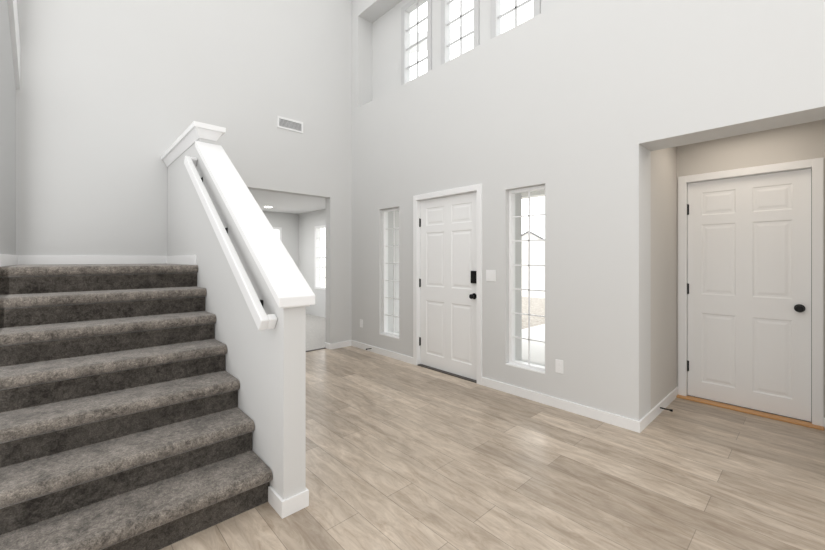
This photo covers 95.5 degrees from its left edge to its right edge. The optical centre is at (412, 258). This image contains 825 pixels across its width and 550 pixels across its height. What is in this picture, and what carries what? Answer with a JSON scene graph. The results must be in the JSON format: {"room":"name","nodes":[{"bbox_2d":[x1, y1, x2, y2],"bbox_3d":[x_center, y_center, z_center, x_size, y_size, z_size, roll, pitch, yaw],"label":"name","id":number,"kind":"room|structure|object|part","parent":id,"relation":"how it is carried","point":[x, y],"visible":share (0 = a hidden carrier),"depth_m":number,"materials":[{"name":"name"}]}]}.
{"room":"entrance hall","nodes":[
{"label":"entrance hall","id":0,"kind":"room"},
{"bbox_2d":[0,0,15,254],"bbox_3d":[-0.633,-1.430,0.109,0.140,5.500,8.640,0,0,-43],"label":"wall","id":1,"kind":"structure","parent":0,"point":[7,163],"depth_m":2.85,"materials":[{"name":"paint"}]},
{"bbox_2d":[0,254,19,266],"bbox_3d":[-3.094,0.008,2.877,0.013,0.084,1.235,0,0,-43],"label":"baseboard","id":2,"kind":"structure","parent":1,"relation":"attached to","point":[5,259],"depth_m":2.83,"materials":[{"name":"white wood"}]},
{"bbox_2d":[8,0,19,88],"bbox_3d":[-2.963,-2.263,2.747,0.028,1.506,1.597,0,0,-43],"label":"trim","id":3,"kind":"structure","parent":1,"relation":"attached to","point":[13,20],"depth_m":3.08,"materials":[{"name":"white wood"}]},
{"bbox_2d":[16,0,398,343],"bbox_3d":[-1.882,-1.430,4.936,4.870,5.500,0.140,0,0,-43],"label":"wall","id":4,"kind":"structure","parent":0,"point":[115,99],"depth_m":4.06,"materials":[{"name":"paint"}]},
{"bbox_2d":[20,255,163,264],"bbox_3d":[-3.095,0.008,3.708,1.080,0.084,0.013,0,0,-43],"label":"baseboard","id":5,"kind":"structure","parent":4,"relation":"attached to","point":[24,259],"depth_m":3.64,"materials":[{"name":"white wood"}]},
{"bbox_2d":[277,116,302,132],"bbox_3d":[-1.644,-1.810,5.055,0.360,0.150,0.010,0,0,-43],"label":"air vent","id":6,"kind":"object","parent":4,"relation":"in","point":[289,124],"visible":1,"depth_m":5.05,"materials":[{"name":"white metal"}]},
{"bbox_2d":[328,340,351,349],"bbox_3d":[-1.071,1.278,5.584,0.361,0.084,0.014,0,0,-43],"label":"baseboard","id":7,"kind":"structure","parent":4,"relation":"attached to","point":[345,343],"depth_m":5.56,"materials":[{"name":"white wood"}]},
{"bbox_2d":[168,138,305,499],"bbox_3d":[-1.625,0.155,3.053,0.122,2.330,2.967,0,0,-43],"label":"wall","id":8,"kind":"structure","parent":0,"point":[266,368],"depth_m":2.25,"materials":[{"name":"paint"}]},
{"bbox_2d":[164,255,195,264],"bbox_3d":[-2.266,0.008,3.644,0.013,0.084,1.235,0,0,-43],"label":"baseboard","id":9,"kind":"structure","parent":8,"relation":"attached to","point":[181,259],"depth_m":3.55,"materials":[{"name":"white wood"}]},
{"bbox_2d":[184,156,276,329],"bbox_3d":[-1.318,-0.246,2.566,0.087,1.234,1.701,0,0,-43],"label":"handrail","id":10,"kind":"object","parent":8,"relation":"attached to","point":[262,320],"visible":1,"depth_m":2.28,"materials":[{"name":"white wood"}]},
{"bbox_2d":[161,121,314,307],"bbox_3d":[-1.613,-0.432,3.040,0.242,1.366,3.002,0,0,-43],"label":"wall cap","id":11,"kind":"object","parent":8,"relation":"on","point":[286,282],"visible":0.96,"depth_m":2.39,"materials":[{"name":"white wood"}]},
{"bbox_2d":[289,488,308,509],"bbox_3d":[-1.573,1.278,3.095,0.013,0.084,2.983,0,0,-43],"label":"baseboard","id":12,"kind":"structure","parent":8,"relation":"attached to","point":[301,499],"depth_m":1.98,"materials":[{"name":"white wood"}]},
{"bbox_2d":[263,211,298,268],"bbox_3d":[-4.439,0.100,7.939,4.540,2.440,0.140,0,0,-43],"label":"wall","id":13,"kind":"structure","parent":0,"point":[298,236],"depth_m":9.17,"materials":[{"name":"paint"}]},
{"bbox_2d":[273,227,281,241],"bbox_3d":[-3.605,-0.035,8.664,1.166,1.446,0.090,0,0,-43],"label":"window","id":14,"kind":"structure","parent":13,"relation":"in","point":[279,229],"depth_m":9.01,"materials":[{"name":"white"}]},
{"bbox_2d":[249,189,325,213],"bbox_3d":[-3.147,-1.170,6.545,4.540,0.100,3.940,0,0,-43],"label":"ceiling","id":15,"kind":"structure","parent":0,"point":[286,203],"depth_m":7.43,"materials":[{"name":"paint"}]},
{"bbox_2d":[299,209,325,317],"bbox_3d":[-1.483,0.100,7.985,0.140,2.440,3.790,0,0,-43],"label":"wall","id":16,"kind":"structure","parent":0,"point":[308,221],"depth_m":8.86,"materials":[{"name":"paint"}]},
{"bbox_2d":[315,225,325,289],"bbox_3d":[-1.940,-0.035,8.427,0.090,1.446,0.896,0,0,-43],"label":"window","id":17,"kind":"structure","parent":16,"relation":"in","point":[317,257],"depth_m":8.69,"materials":[{"name":"white"}]},
{"bbox_2d":[306,314,325,350],"bbox_3d":[-3.147,1.368,6.545,4.540,0.104,3.940,0,0,-43],"label":"floor","id":18,"kind":"structure","parent":0,"point":[315,332],"depth_m":6.71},
{"bbox_2d":[160,346,824,549],"bbox_3d":[1.084,1.370,1.795,4.950,0.100,8.780,0,0,-43],"label":"floor","id":19,"kind":"structure","parent":0,"point":[401,455],"depth_m":2.28,"materials":[{"name":"brown wood"}]},
{"bbox_2d":[0,264,271,549],"bbox_3d":[-2.133,0.685,2.671,1.134,1.270,2.835,0,0,-43],"label":"stairs","id":20,"kind":"structure","parent":19,"relation":"on","point":[126,423],"depth_m":2.05,"materials":[{"name":"carpet"}]},
{"bbox_2d":[676,395,823,430],"bbox_3d":[2.873,1.313,3.260,0.095,0.014,0.953,0,0,-43],"label":"threshold","id":21,"kind":"object","parent":19,"relation":"on","point":[762,414],"visible":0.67,"depth_m":3.19,"materials":[{"name":"brown wood"}]},
{"bbox_2d":[352,0,824,420],"bbox_3d":[2.070,-1.430,2.709,0.300,5.500,8.780,0,0,-43],"label":"wall","id":22,"kind":"structure","parent":0,"point":[580,110],"depth_m":3.21,"materials":[{"name":"paint"}]},
{"bbox_2d":[352,340,412,363],"bbox_3d":[-0.459,1.278,5.208,0.013,0.084,1.395,0,0,-43],"label":"baseboard","id":23,"kind":"structure","parent":22,"relation":"attached to","point":[398,356],"depth_m":5.12,"materials":[{"name":"white wood"}]},
{"bbox_2d":[380,333,398,338],"bbox_3d":[-0.296,1.045,5.083,0.055,0.010,0.420,0,0,-43],"label":"window sill","id":24,"kind":"structure","parent":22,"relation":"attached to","point":[396,337],"depth_m":5.09,"materials":[{"name":"white wood"}]},
{"bbox_2d":[383,207,398,336],"bbox_3d":[-0.251,0.180,5.126,0.070,1.736,0.416,0,0,-43],"label":"window","id":25,"kind":"structure","parent":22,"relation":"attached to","point":[385,272],"depth_m":5.24,"materials":[{"name":"white"}]},
{"bbox_2d":[418,364,476,382],"bbox_3d":[0.429,1.315,4.367,0.154,0.010,0.920,0,0,-43],"label":"threshold","id":26,"kind":"object","parent":22,"relation":"attached to","point":[451,374],"visible":0.4,"depth_m":4.29,"materials":[{"name":"grey metal"}]},
{"bbox_2d":[413,184,481,384],"bbox_3d":[0.424,0.265,4.363,0.166,2.110,1.046,0,0,-43],"label":"door frame","id":27,"kind":"structure","parent":22,"relation":"attached to","point":[477,188],"depth_m":4.40,"materials":[{"name":"white wood"}]},
{"bbox_2d":[419,192,476,379],"bbox_3d":[0.395,0.292,4.346,0.113,2.032,0.929,0,0,-43],"label":"front door","id":28,"kind":"structure","parent":22,"relation":"in","point":[448,285],"depth_m":4.33,"materials":[{"name":"white wood"}]},
{"bbox_2d":[486,270,495,280],"bbox_3d":[0.803,0.170,3.850,0.009,0.116,0.116,0,0,-43],"label":"light switch","id":29,"kind":"object","parent":22,"relation":"attached to","point":[490,275],"depth_m":3.84,"materials":[{"name":"white plastic"}]},
{"bbox_2d":[505,363,544,373],"bbox_3d":[1.086,1.045,3.591,0.055,0.010,0.420,0,0,-43],"label":"window sill","id":30,"kind":"structure","parent":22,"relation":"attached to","point":[522,367],"depth_m":3.58,"materials":[{"name":"white wood"}]},
{"bbox_2d":[509,185,544,370],"bbox_3d":[1.133,0.180,3.633,0.070,1.736,0.416,0,0,-43],"label":"window","id":31,"kind":"structure","parent":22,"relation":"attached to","point":[512,265],"depth_m":3.73,"materials":[{"name":"white"}]},
{"bbox_2d":[555,359,562,373],"bbox_3d":[1.298,0.950,3.316,0.008,0.116,0.070,0,0,-43],"label":"outlet","id":32,"kind":"object","parent":22,"relation":"attached to","point":[558,363],"depth_m":3.31,"materials":[{"name":"white plastic"}]},
{"bbox_2d":[481,377,643,432],"bbox_3d":[1.228,1.278,3.389,0.013,0.084,1.477,0,0,-43],"label":"baseboard","id":33,"kind":"structure","parent":22,"relation":"attached to","point":[620,421],"depth_m":3.24,"materials":[{"name":"white wood"}]},
{"bbox_2d":[643,387,677,428],"bbox_3d":[2.152,1.278,3.246,1.130,0.084,0.014,0,0,-43],"label":"baseboard","id":34,"kind":"structure","parent":22,"relation":"attached to","point":[652,414],"depth_m":3.19,"materials":[{"name":"white wood"}]},
{"bbox_2d":[372,0,824,416],"bbox_3d":[1.390,-1.195,4.356,1.020,5.030,5.060,0,0,-43],"label":"wall","id":35,"kind":"structure","parent":0,"point":[791,143],"depth_m":3.39,"materials":[{"name":"paint"}]},
{"bbox_2d":[401,0,431,84],"bbox_3d":[0.076,-2.920,5.074,0.100,1.196,0.586,0,0,-43],"label":"window","id":36,"kind":"structure","parent":35,"relation":"in","point":[408,8],"depth_m":5.14,"materials":[{"name":"grey plastic"}]},
{"bbox_2d":[441,0,478,64],"bbox_3d":[0.590,-2.920,4.521,0.100,1.196,0.586,0,0,-43],"label":"window","id":37,"kind":"structure","parent":35,"relation":"in","point":[446,23],"depth_m":4.66,"materials":[{"name":"grey plastic"}]},
{"bbox_2d":[491,0,540,38],"bbox_3d":[1.099,-2.920,3.970,0.100,1.196,0.586,0,0,-43],"label":"window","id":38,"kind":"structure","parent":35,"relation":"in","point":[496,16],"depth_m":4.10,"materials":[{"name":"grey plastic"}]},
{"bbox_2d":[687,169,810,421],"bbox_3d":[2.905,0.290,3.300,0.103,2.032,0.828,0,0,-43],"label":"door","id":39,"kind":"structure","parent":35,"relation":"in","point":[749,291],"depth_m":3.27,"materials":[{"name":"white wood"}]},
{"bbox_3d":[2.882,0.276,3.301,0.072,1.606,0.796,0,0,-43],"label":"knob","id":40,"kind":"part","parent":39,"relation":"part of","materials":[{"name":"white wood"}]},
{"bbox_2d":[678,157,823,426],"bbox_3d":[2.916,0.264,3.300,0.096,2.112,0.945,0,0,-43],"label":"door frame","id":41,"kind":"structure","parent":35,"relation":"attached to","point":[816,165],"depth_m":2.97,"materials":[{"name":"white wood"}]},
{"bbox_2d":[690,169,811,421],"bbox_3d":[2.973,0.279,3.353,0.050,2.082,0.913,0,0,-43],"label":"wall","id":42,"kind":"structure","parent":0,"point":[811,299],"depth_m":3.03,"materials":[{"name":"grey paint"}]},
{"label":"outside","id":43,"kind":"structure","parent":0,"visible":0},
{"bbox_2d":[320,261,544,297],"bbox_3d":[-0.928,1.480,5.725,500.000,0.001,500.000,0,0,-43],"label":"ground","id":44,"kind":"structure","parent":43,"point":[539,271],"depth_m":25.82,"materials":[{"name":"white"}]},
{"bbox_2d":[522,231,544,266],"bbox_3d":[24.480,-2.050,78.350,13.000,7.060,11.800,0,0,19],"label":"house","id":45,"kind":"structure","parent":44,"relation":"on","point":[537,249],"depth_m":72.86,"materials":[{"name":"white"}]},
{"bbox_2d":[522,324,544,363],"bbox_3d":[7.710,1.413,8.481,15.580,0.125,8.300,0,0,-43],"label":"porch","id":46,"kind":"object","parent":44,"relation":"on","point":[537,353],"depth_m":5.92,"materials":[{"name":"white concrete"}]},
{"bbox_2d":[522,190,544,198],"bbox_3d":[2.924,-0.115,4.046,2.530,2.930,8.300,0,0,-43],"label":"porch roof","id":47,"kind":"structure","parent":46,"relation":"on","point":[532,194],"depth_m":6.52,"materials":[{"name":"white"}]},
{"bbox_2d":[522,296,544,328],"bbox_3d":[5.702,1.449,7.779,6.480,0.058,22.000,0,0,-43],"label":"dirt","id":48,"kind":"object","parent":44,"relation":"on","point":[536,320],"depth_m":10.14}
]}

